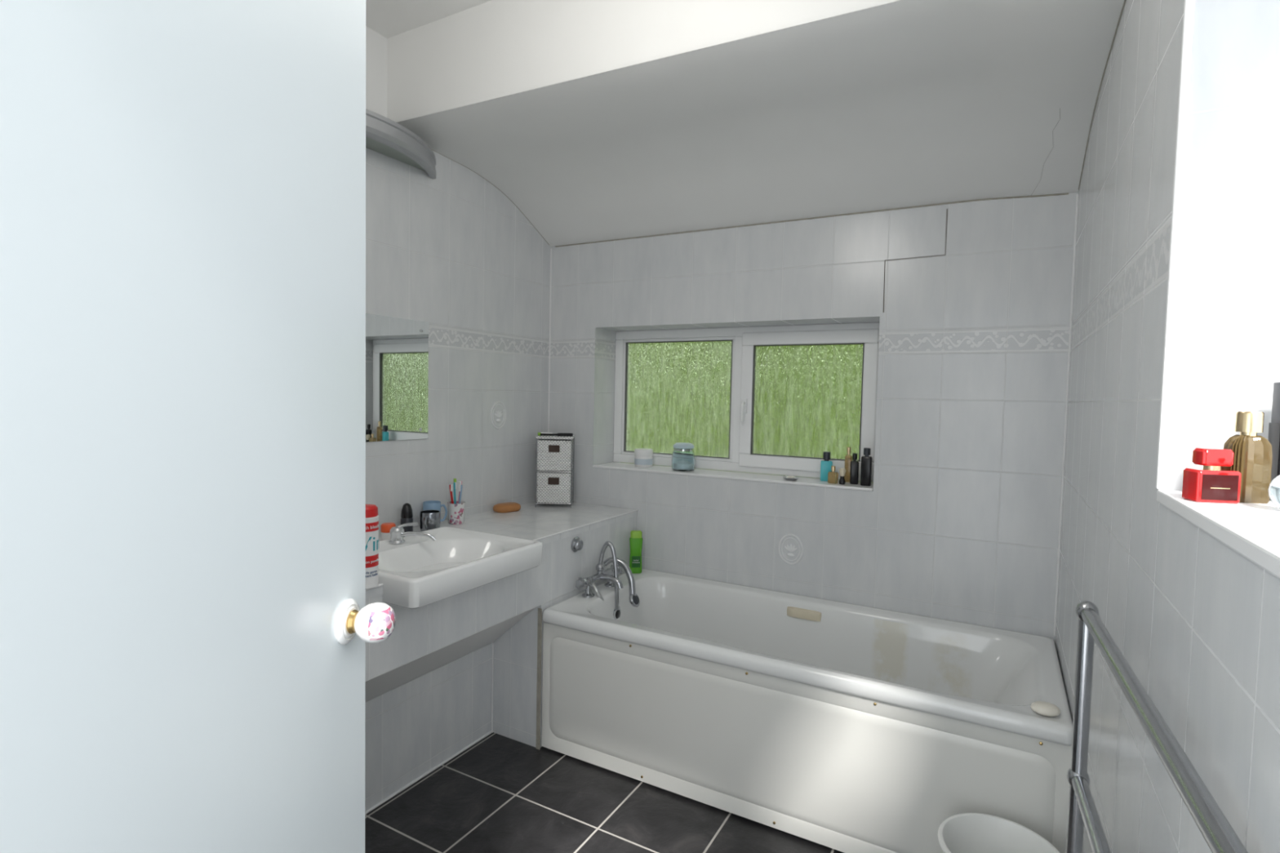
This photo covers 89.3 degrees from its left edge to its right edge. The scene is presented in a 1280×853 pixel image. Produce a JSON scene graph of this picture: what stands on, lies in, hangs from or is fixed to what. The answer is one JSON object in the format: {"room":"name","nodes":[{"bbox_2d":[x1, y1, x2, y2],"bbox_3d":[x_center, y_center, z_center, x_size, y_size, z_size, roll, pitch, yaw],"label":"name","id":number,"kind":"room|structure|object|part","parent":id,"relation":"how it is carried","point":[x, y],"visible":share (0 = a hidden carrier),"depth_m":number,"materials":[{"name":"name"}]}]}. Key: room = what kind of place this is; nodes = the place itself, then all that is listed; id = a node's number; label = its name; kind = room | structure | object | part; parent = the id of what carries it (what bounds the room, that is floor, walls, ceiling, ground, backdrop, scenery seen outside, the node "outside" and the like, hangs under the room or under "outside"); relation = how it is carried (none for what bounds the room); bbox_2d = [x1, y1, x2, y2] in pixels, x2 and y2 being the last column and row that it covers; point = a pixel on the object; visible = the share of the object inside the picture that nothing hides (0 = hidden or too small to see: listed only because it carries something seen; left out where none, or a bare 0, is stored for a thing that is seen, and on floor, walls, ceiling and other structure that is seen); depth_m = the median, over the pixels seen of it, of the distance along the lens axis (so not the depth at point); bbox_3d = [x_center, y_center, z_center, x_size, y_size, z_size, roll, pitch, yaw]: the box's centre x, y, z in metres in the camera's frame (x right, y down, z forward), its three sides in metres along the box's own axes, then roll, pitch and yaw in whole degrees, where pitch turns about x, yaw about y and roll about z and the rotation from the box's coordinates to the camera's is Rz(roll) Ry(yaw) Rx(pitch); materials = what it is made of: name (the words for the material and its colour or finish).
{"room":"bathroom","nodes":[
{"label":"bathroom","id":0,"kind":"room"},
{"bbox_2d":[365,26,551,534],"bbox_3d":[-1.254,-0.044,2.215,0.106,2.885,2.964,3,3,29],"label":"wall","id":1,"kind":"structure","parent":0,"point":[451,251],"depth_m":2.88,"materials":[{"name":"tile"}]},
{"bbox_2d":[365,313,428,442],"bbox_3d":[-1.040,-0.185,2.478,0.010,0.492,0.600,3,3,29],"label":"wall mirror","id":2,"kind":"object","parent":1,"relation":"attached to","point":[397,348],"visible":0.57,"depth_m":2.59,"materials":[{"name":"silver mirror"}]},
{"bbox_2d":[365,108,436,178],"bbox_3d":[-0.979,-1.066,2.343,0.176,0.082,0.804,3,3,29],"label":"wall lamp","id":3,"kind":"object","parent":1,"relation":"attached to","point":[384,135],"visible":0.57,"depth_m":2.41,"materials":[{"name":"grey metal"}]},
{"bbox_2d":[365,136,425,171],"bbox_3d":[-1.003,-1.048,2.357,0.122,0.008,0.704,3,3,29],"label":"diffuser","id":4,"kind":"object","parent":3,"relation":"attached to","point":[418,161],"depth_m":2.49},
{"bbox_2d":[364,732,843,852],"bbox_3d":[-0.332,1.414,1.293,2.733,0.100,4.364,3,3,29],"label":"floor","id":5,"kind":"structure","parent":0,"point":[500,794],"depth_m":2.21,"materials":[{"name":"tile"}]},
{"bbox_2d":[364,501,638,814],"bbox_3d":[-0.755,0.866,2.489,0.584,0.864,2.052,3,3,29],"label":"countertop","id":6,"kind":"structure","parent":5,"relation":"on","point":[453,673],"depth_m":2.52,"materials":[{"name":"tile"}]},
{"bbox_2d":[365,504,378,589],"bbox_3d":[-0.792,0.344,1.872,0.072,0.237,0.071,3,3,29],"label":"canister","id":7,"kind":"object","parent":6,"relation":"on","point":[371,510],"visible":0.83,"depth_m":1.85,"materials":[{"name":"white plastic"}]},
{"bbox_3d":[-0.885,0.473,1.673,0.008,0.008,0.527,3,3,29],"label":"edge trim","id":8,"kind":"part","parent":6,"relation":"part of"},
{"bbox_2d":[380,522,395,539],"bbox_3d":[-0.966,0.401,2.485,0.054,0.059,0.054,3,3,29],"label":"bottle","id":9,"kind":"object","parent":6,"relation":"on","point":[385,528],"visible":0.74,"depth_m":2.46,"materials":[{"name":"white plastic"}]},
{"bbox_3d":[-0.966,0.416,2.486,0.050,0.030,0.050,3,3,29],"label":"pot","id":10,"kind":"part","parent":9,"relation":"part of","materials":[{"name":"white plastic"}]},
{"bbox_3d":[-0.965,0.387,2.485,0.054,0.031,0.054,3,3,29],"label":"pot lid","id":11,"kind":"part","parent":9,"relation":"part of","materials":[{"name":"orange plastic"}]},
{"bbox_2d":[400,502,413,532],"bbox_3d":[-0.935,0.366,2.599,0.048,0.119,0.048,3,3,29],"label":"deodorant","id":12,"kind":"object","parent":6,"relation":"on","point":[406,514],"visible":0.77,"depth_m":2.58,"materials":[{"name":"grey plastic"}]},
{"bbox_2d":[400,517,413,532],"bbox_3d":[-0.936,0.395,2.600,0.048,0.062,0.048,3,3,29],"label":"bottle","id":13,"kind":"object","parent":12,"relation":"on","point":[403,520],"depth_m":2.58,"materials":[{"name":"grey plastic"}]},
{"bbox_2d":[389,522,435,544],"bbox_3d":[-0.817,0.384,2.344,0.166,0.065,0.080,1,3,-8],"label":"mixer tap","id":14,"kind":"object","parent":6,"relation":"on","point":[397,533],"visible":1,"depth_m":2.31,"materials":[{"name":"silver metal"}]},
{"bbox_3d":[-0.843,0.358,2.350,0.012,0.015,0.079,4,4,43],"label":"lever","id":15,"kind":"part","parent":14,"relation":"part of","materials":[{"name":"silver metal"}]},
{"bbox_3d":[-0.802,0.393,2.320,0.144,0.035,0.022,1,3,2],"label":"spout","id":16,"kind":"part","parent":14,"relation":"part of","materials":[{"name":"silver metal"}]},
{"bbox_3d":[-0.936,1.304,2.169,0.010,0.010,1.290,3,3,29],"label":"edge trim","id":17,"kind":"part","parent":6,"relation":"part of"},
{"bbox_2d":[419,510,439,531],"bbox_3d":[-0.856,0.386,2.620,0.081,0.082,0.097,3,3,34],"label":"mug","id":18,"kind":"object","parent":6,"relation":"on","point":[428,519],"visible":0.73,"depth_m":2.60,"materials":[{"name":"silver metal"}]},
{"bbox_3d":[-0.851,0.386,2.575,0.009,0.059,0.031,1,3,-1],"label":"mug handle","id":19,"kind":"part","parent":18,"relation":"part of","materials":[{"name":"silver metal"}]},
{"bbox_2d":[422,500,447,523],"bbox_3d":[-0.871,0.369,2.735,0.072,0.104,0.091,3,3,27],"label":"ceramic mug","id":20,"kind":"object","parent":6,"relation":"on","point":[431,504],"visible":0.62,"depth_m":2.71,"materials":[{"name":"blue ceramic"}]},
{"bbox_3d":[-0.834,0.366,2.751,0.032,0.073,0.009,0,3,-31],"label":"mug handle","id":21,"kind":"part","parent":20,"relation":"part of","materials":[{"name":"blue ceramic"}]},
{"bbox_2d":[447,501,465,524],"bbox_3d":[-0.796,0.374,2.808,0.076,0.090,0.076,3,3,29],"label":"toothbrush cup","id":22,"kind":"object","parent":6,"relation":"on","point":[455,511],"visible":0.94,"depth_m":2.78,"materials":[{"name":"white ceramic"}]},
{"bbox_2d":[448,484,453,503],"bbox_3d":[-0.811,0.330,2.801,0.026,0.158,0.010,0,3,-16],"label":"toothbrush","id":23,"kind":"object","parent":22,"relation":"in","point":[450,486],"visible":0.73,"depth_m":2.79,"materials":[{"name":"red plastic"}]},
{"bbox_2d":[453,482,456,503],"bbox_3d":[-0.796,0.324,2.789,0.010,0.170,0.026,1,3,4],"label":"toothbrush","id":24,"kind":"object","parent":22,"relation":"in","point":[455,483],"visible":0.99,"depth_m":2.78,"materials":[{"name":"teal plastic"}]},
{"bbox_2d":[458,484,462,503],"bbox_3d":[-0.779,0.330,2.800,0.026,0.158,0.010,2,3,19],"label":"toothbrush","id":25,"kind":"object","parent":22,"relation":"in","point":[460,486],"visible":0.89,"depth_m":2.79,"materials":[{"name":"blue plastic"}]},
{"bbox_2d":[378,526,542,608],"bbox_3d":[-0.713,0.492,2.228,0.499,0.148,0.608,3,3,29],"label":"basin","id":26,"kind":"object","parent":6,"relation":"in","point":[420,571],"visible":0.86,"depth_m":2.23,"materials":[{"name":"white ceramic"}]},
{"bbox_3d":[-0.619,1.096,2.719,0.008,0.383,0.008,3,3,29],"label":"edge trim","id":27,"kind":"part","parent":6,"relation":"part of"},
{"bbox_2d":[493,502,520,512],"bbox_3d":[-0.641,0.389,3.123,0.090,0.036,0.136,4,4,44],"label":"soap bar","id":28,"kind":"object","parent":6,"relation":"on","point":[508,507],"visible":1,"depth_m":3.08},
{"bbox_2d":[536,608,542,750],"bbox_3d":[-0.405,1.012,2.597,0.018,0.575,0.004,3,3,29],"label":"trim","id":29,"kind":"structure","parent":6,"relation":"attached to","point":[540,610],"depth_m":2.60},
{"bbox_2d":[535,435,574,507],"bbox_3d":[-0.432,0.225,3.301,0.184,0.356,0.150,1,3,-2],"label":"storage drawers","id":30,"kind":"object","parent":6,"relation":"on","point":[553,463],"visible":1,"depth_m":3.23,"materials":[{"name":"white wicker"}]},
{"bbox_2d":[537,431,552,435],"bbox_3d":[-0.480,0.037,3.281,0.075,0.017,0.017,0,3,-22],"label":"tube","id":31,"kind":"object","parent":30,"relation":"on","point":[539,433],"visible":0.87,"depth_m":3.27,"materials":[{"name":"white plastic"}]},
{"bbox_3d":[-0.431,0.272,3.237,0.056,0.036,0.018,1,3,-2],"label":"handle","id":32,"kind":"part","parent":30,"relation":"part of","materials":[{"name":"brown leather"}]},
{"bbox_3d":[-0.427,0.110,3.229,0.056,0.036,0.018,1,3,-2],"label":"handle","id":33,"kind":"part","parent":30,"relation":"part of","materials":[{"name":"brown leather"}]},
{"bbox_3d":[-0.433,0.304,3.301,0.169,0.150,0.138,1,3,-2],"label":"drawer","id":34,"kind":"part","parent":30,"relation":"part of","materials":[{"name":"white wicker"}]},
{"bbox_3d":[-0.428,0.051,3.296,0.184,0.008,0.144,1,3,-2],"label":"panel","id":35,"kind":"part","parent":30,"relation":"part of","materials":[{"name":"white wicker"}]},
{"bbox_3d":[-0.430,0.142,3.293,0.169,0.150,0.138,1,3,-2],"label":"drawer","id":36,"kind":"part","parent":30,"relation":"part of","materials":[{"name":"white wicker"}]},
{"bbox_2d":[540,432,573,436],"bbox_3d":[-0.419,0.040,3.256,0.165,0.017,0.016,1,3,6],"label":"brush","id":37,"kind":"object","parent":30,"relation":"on","point":[560,433],"visible":1,"depth_m":3.25,"materials":[{"name":"black plastic"}]},
{"bbox_3d":[-0.264,0.504,2.765,0.027,0.066,0.066,3,3,29],"label":"flush push button","id":38,"kind":"part","parent":6,"relation":"part of","materials":[{"name":"silver metal"}]},
{"bbox_3d":[-0.236,0.432,2.833,0.008,0.008,0.916,3,3,29],"label":"edge trim","id":39,"kind":"part","parent":6,"relation":"part of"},
{"bbox_2d":[541,568,1072,852],"bbox_3d":[0.560,1.032,2.493,1.770,0.562,0.772,3,3,29],"label":"bathtub","id":40,"kind":"object","parent":5,"relation":"on","point":[844,727],"visible":0.91,"depth_m":2.23,"materials":[{"name":"plastic"}]},
{"bbox_2d":[575,541,639,610],"bbox_3d":[-0.116,0.649,2.816,0.198,0.293,0.320,3,3,29],"label":"mixer tap","id":41,"kind":"object","parent":40,"relation":"on","point":[610,575],"visible":1,"depth_m":2.82,"materials":[{"name":"silver metal"}]},
{"bbox_3d":[-0.125,0.676,2.822,0.118,0.058,0.032,3,3,29],"label":"spout","id":42,"kind":"part","parent":41,"relation":"part of","materials":[{"name":"silver metal"}]},
{"bbox_2d":[615,609,620,618],"bbox_3d":[-0.096,0.820,2.834,0.002,0.040,0.040,3,3,29],"label":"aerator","id":43,"kind":"object","parent":41,"relation":"attached to","point":[617,612],"depth_m":2.83,"materials":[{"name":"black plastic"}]},
{"bbox_3d":[-0.087,0.668,2.860,0.161,0.175,0.054,3,3,29],"label":"shower handle","id":44,"kind":"part","parent":41,"relation":"part of","materials":[{"name":"silver metal"}]},
{"bbox_2d":[629,530,642,573],"bbox_3d":[-0.020,0.608,3.144,0.064,0.205,0.038,1,3,-6],"label":"shampoo bottle","id":45,"kind":"object","parent":40,"relation":"on","point":[636,539],"visible":1,"depth_m":3.13,"materials":[{"name":"green plastic"}]},
{"bbox_3d":[0.701,0.801,2.766,0.170,0.053,0.048,3,3,29],"label":"grip handle","id":46,"kind":"part","parent":40,"relation":"part of","materials":[{"name":"beige plastic"}]},
{"bbox_2d":[1030,701,1060,716],"bbox_3d":[1.128,0.784,1.802,0.072,0.026,0.055,2,3,19],"label":"soap bar","id":47,"kind":"object","parent":40,"relation":"on","point":[1045,708],"visible":1,"depth_m":1.79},
{"bbox_2d":[937,813,1059,852],"bbox_3d":[0.912,1.222,1.648,0.294,0.302,0.294,3,3,29],"label":"trash can","id":48,"kind":"object","parent":5,"relation":"on","point":[966,833],"visible":1,"depth_m":1.76,"materials":[{"name":"white plastic"}]},
{"bbox_2d":[1066,600,1248,852],"bbox_3d":[0.616,0.864,0.833,0.055,1.082,0.815,3,3,26],"label":"towel rail","id":49,"kind":"object","parent":5,"relation":"on","point":[1217,832],"visible":1,"depth_m":0.96,"materials":[{"name":"silver metal"}]},
{"bbox_3d":[0.783,0.851,1.175,0.054,1.082,0.054,3,3,29],"label":"post","id":50,"kind":"part","parent":49,"relation":"part of","materials":[{"name":"silver metal"}]},
{"bbox_3d":[0.621,0.651,0.823,0.024,0.036,0.762,3,3,26],"label":"rail","id":51,"kind":"part","parent":49,"relation":"part of","materials":[{"name":"silver metal"}]},
{"bbox_2d":[365,0,1124,246],"bbox_3d":[0.002,-1.186,1.672,2.733,0.700,3.314,3,3,29],"label":"ceiling","id":52,"kind":"structure","parent":0,"point":[598,120],"depth_m":2.21,"materials":[{"name":"paint"}]},
{"bbox_2d":[549,191,1078,640],"bbox_3d":[0.681,-0.040,2.989,2.733,2.885,0.286,3,3,29],"label":"wall","id":53,"kind":"structure","parent":0,"point":[970,301],"depth_m":2.64,"materials":[{"name":"tile"}]},
{"bbox_2d":[592,462,873,491],"bbox_3d":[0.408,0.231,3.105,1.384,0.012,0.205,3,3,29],"label":"window sill","id":54,"kind":"structure","parent":53,"relation":"attached to","point":[614,465],"depth_m":3.04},
{"bbox_2d":[634,448,653,467],"bbox_3d":[0.019,0.160,3.337,0.096,0.091,0.096,3,3,29],"label":"jar","id":55,"kind":"object","parent":54,"relation":"on","point":[643,456],"visible":1,"depth_m":3.30,"materials":[{"name":"white plastic"}]},
{"bbox_3d":[0.019,0.132,3.335,0.096,0.035,0.096,3,3,29],"label":"lid","id":56,"kind":"part","parent":55,"relation":"part of","materials":[{"name":"white plastic"}]},
{"bbox_2d":[671,442,694,471],"bbox_3d":[0.214,0.148,3.204,0.116,0.136,0.116,3,3,29],"label":"jar","id":57,"kind":"object","parent":54,"relation":"on","point":[683,454],"visible":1,"depth_m":3.16,"materials":[{"name":"clear glass"}]},
{"bbox_2d":[782,475,799,480],"bbox_3d":[0.676,0.231,2.908,0.072,0.018,0.072,3,3,29],"label":"dish","id":58,"kind":"object","parent":54,"relation":"on","point":[786,477],"visible":1,"depth_m":2.89,"materials":[{"name":"silver metal"}]},
{"bbox_2d":[819,451,832,481],"bbox_3d":[0.834,0.178,2.899,0.050,0.131,0.032,2,3,9],"label":"perfume bottle","id":59,"kind":"object","parent":54,"relation":"on","point":[825,465],"visible":0.94,"depth_m":2.89,"materials":[{"name":"teal glass"}]},
{"bbox_2d":[827,466,838,484],"bbox_3d":[0.841,0.209,2.821,0.040,0.076,0.026,3,4,39],"label":"perfume bottle","id":60,"kind":"object","parent":54,"relation":"on","point":[833,477],"visible":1,"depth_m":2.81,"materials":[{"name":"gold glass"}]},
{"bbox_2d":[838,467,845,484],"bbox_3d":[0.873,0.214,2.798,0.030,0.070,0.030,3,3,29],"label":"brush","id":61,"kind":"object","parent":54,"relation":"on","point":[842,471],"visible":1,"depth_m":2.79,"materials":[{"name":"black plastic"}]},
{"bbox_3d":[0.873,0.232,2.799,0.028,0.035,0.028,3,3,29],"label":"brush handle","id":62,"kind":"part","parent":61,"relation":"part of","materials":[{"name":"black plastic"}]},
{"bbox_2d":[844,446,852,482],"bbox_3d":[0.925,0.169,2.876,0.030,0.156,0.026,2,3,24],"label":"perfume bottle","id":63,"kind":"object","parent":54,"relation":"on","point":[848,458],"visible":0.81,"depth_m":2.87,"materials":[{"name":"gold glass"}]},
{"bbox_2d":[849,453,858,484],"bbox_3d":[0.930,0.183,2.811,0.034,0.134,0.028,2,3,14],"label":"perfume bottle","id":64,"kind":"object","parent":54,"relation":"on","point":[854,469],"visible":1,"depth_m":2.80,"materials":[{"name":"black glass"}]},
{"bbox_2d":[860,448,872,486],"bbox_3d":[0.967,0.172,2.767,0.042,0.161,0.030,3,3,29],"label":"bottle","id":65,"kind":"object","parent":54,"relation":"on","point":[866,460],"visible":1,"depth_m":2.75,"materials":[{"name":"black plastic"}]},
{"bbox_2d":[613,322,879,482],"bbox_3d":[0.467,-0.132,3.180,1.386,0.708,0.125,3,3,29],"label":"window","id":66,"kind":"structure","parent":53,"relation":"in","point":[767,399],"depth_m":3.13,"materials":[{"name":"green glass"}]},
{"bbox_3d":[0.192,-0.146,3.363,0.628,0.608,0.005,3,3,29],"label":"glass pane","id":67,"kind":"part","parent":66,"relation":"part of","materials":[{"name":"green glass"}]},
{"bbox_3d":[0.496,-0.079,3.119,0.025,0.110,0.044,3,3,29],"label":"handle","id":68,"kind":"part","parent":66,"relation":"part of","materials":[{"name":"white plastic"}]},
{"bbox_3d":[0.771,-0.117,3.013,0.515,0.532,0.005,3,3,29],"label":"glass pane","id":69,"kind":"part","parent":66,"relation":"part of","materials":[{"name":"green glass"}]},
{"bbox_3d":[0.772,-0.118,3.015,0.631,0.648,0.046,3,3,29],"label":"sash","id":70,"kind":"part","parent":66,"relation":"part of","materials":[{"name":"white plastic"}]},
{"bbox_2d":[431,0,1125,247],"bbox_3d":[0.291,-1.004,2.412,2.335,0.282,1.056,3,3,29],"label":"trim","id":71,"kind":"structure","parent":53,"relation":"attached to","point":[1123,5],"depth_m":2.60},
{"bbox_2d":[547,194,1078,635],"bbox_3d":[0.527,-0.087,2.914,2.337,1.620,0.008,3,3,29],"label":"trim","id":72,"kind":"structure","parent":53,"relation":"attached to","point":[1077,197],"depth_m":2.36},
{"bbox_2d":[1054,0,1279,852],"bbox_3d":[0.936,0.060,0.994,0.260,2.885,2.964,3,3,29],"label":"wall","id":73,"kind":"structure","parent":0,"point":[1197,621],"depth_m":0.92,"materials":[{"name":"tile"}]},
{"bbox_2d":[1155,0,1195,489],"bbox_3d":[0.768,-0.363,0.923,0.011,0.910,0.010,3,3,29],"label":"window frame","id":74,"kind":"structure","parent":73,"relation":"attached to","point":[1188,5],"depth_m":0.92,"materials":[{"name":"white plastic"}]},
{"bbox_2d":[1156,489,1279,579],"bbox_3d":[0.587,0.122,0.428,0.214,0.019,1.071,3,3,29],"label":"window sill","id":75,"kind":"structure","parent":73,"relation":"attached to","point":[1252,531],"depth_m":0.69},
{"bbox_2d":[1182,447,1241,503],"bbox_3d":[0.733,0.062,0.830,0.050,0.068,0.032,2,3,9],"label":"perfume bottle","id":76,"kind":"object","parent":75,"relation":"on","point":[1211,483],"visible":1,"depth_m":0.82,"materials":[{"name":"red glass"}]},
{"bbox_2d":[1221,411,1272,503],"bbox_3d":[0.779,0.039,0.832,0.046,0.116,0.028,2,3,9],"label":"perfume bottle","id":77,"kind":"object","parent":75,"relation":"on","point":[1253,455],"visible":0.91,"depth_m":0.82,"materials":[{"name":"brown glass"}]},
{"bbox_2d":[1267,382,1279,500],"bbox_3d":[0.844,0.020,0.841,0.034,0.155,0.030,2,3,19],"label":"bottle","id":78,"kind":"object","parent":75,"relation":"on","point":[1273,438],"visible":0.71,"depth_m":0.84,"materials":[{"name":"black plastic"}]},
{"bbox_2d":[1267,475,1279,507],"bbox_3d":[0.765,0.067,0.755,0.048,0.066,0.028,3,3,29],"label":"perfume bottle","id":79,"kind":"object","parent":75,"relation":"on","point":[1273,490],"visible":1,"depth_m":0.76,"materials":[{"name":"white glass"}]},
{"bbox_3d":[-0.937,0.049,0.400,2.433,2.885,0.100,3,3,29],"label":"wall","id":80,"kind":"structure","parent":0,"visible":0},
{"bbox_2d":[0,0,395,852],"bbox_3d":[-0.415,0.336,0.569,0.104,2.102,0.795,1,3,3],"label":"door","id":81,"kind":"structure","parent":80,"relation":"in","point":[186,622],"depth_m":0.59,"materials":[{"name":"paint"}]},
{"bbox_3d":[-0.369,0.273,0.902,0.052,0.055,0.055,1,3,3],"label":"knob","id":82,"kind":"part","parent":81,"relation":"part of","materials":[{"name":"ceramic"}]}
]}

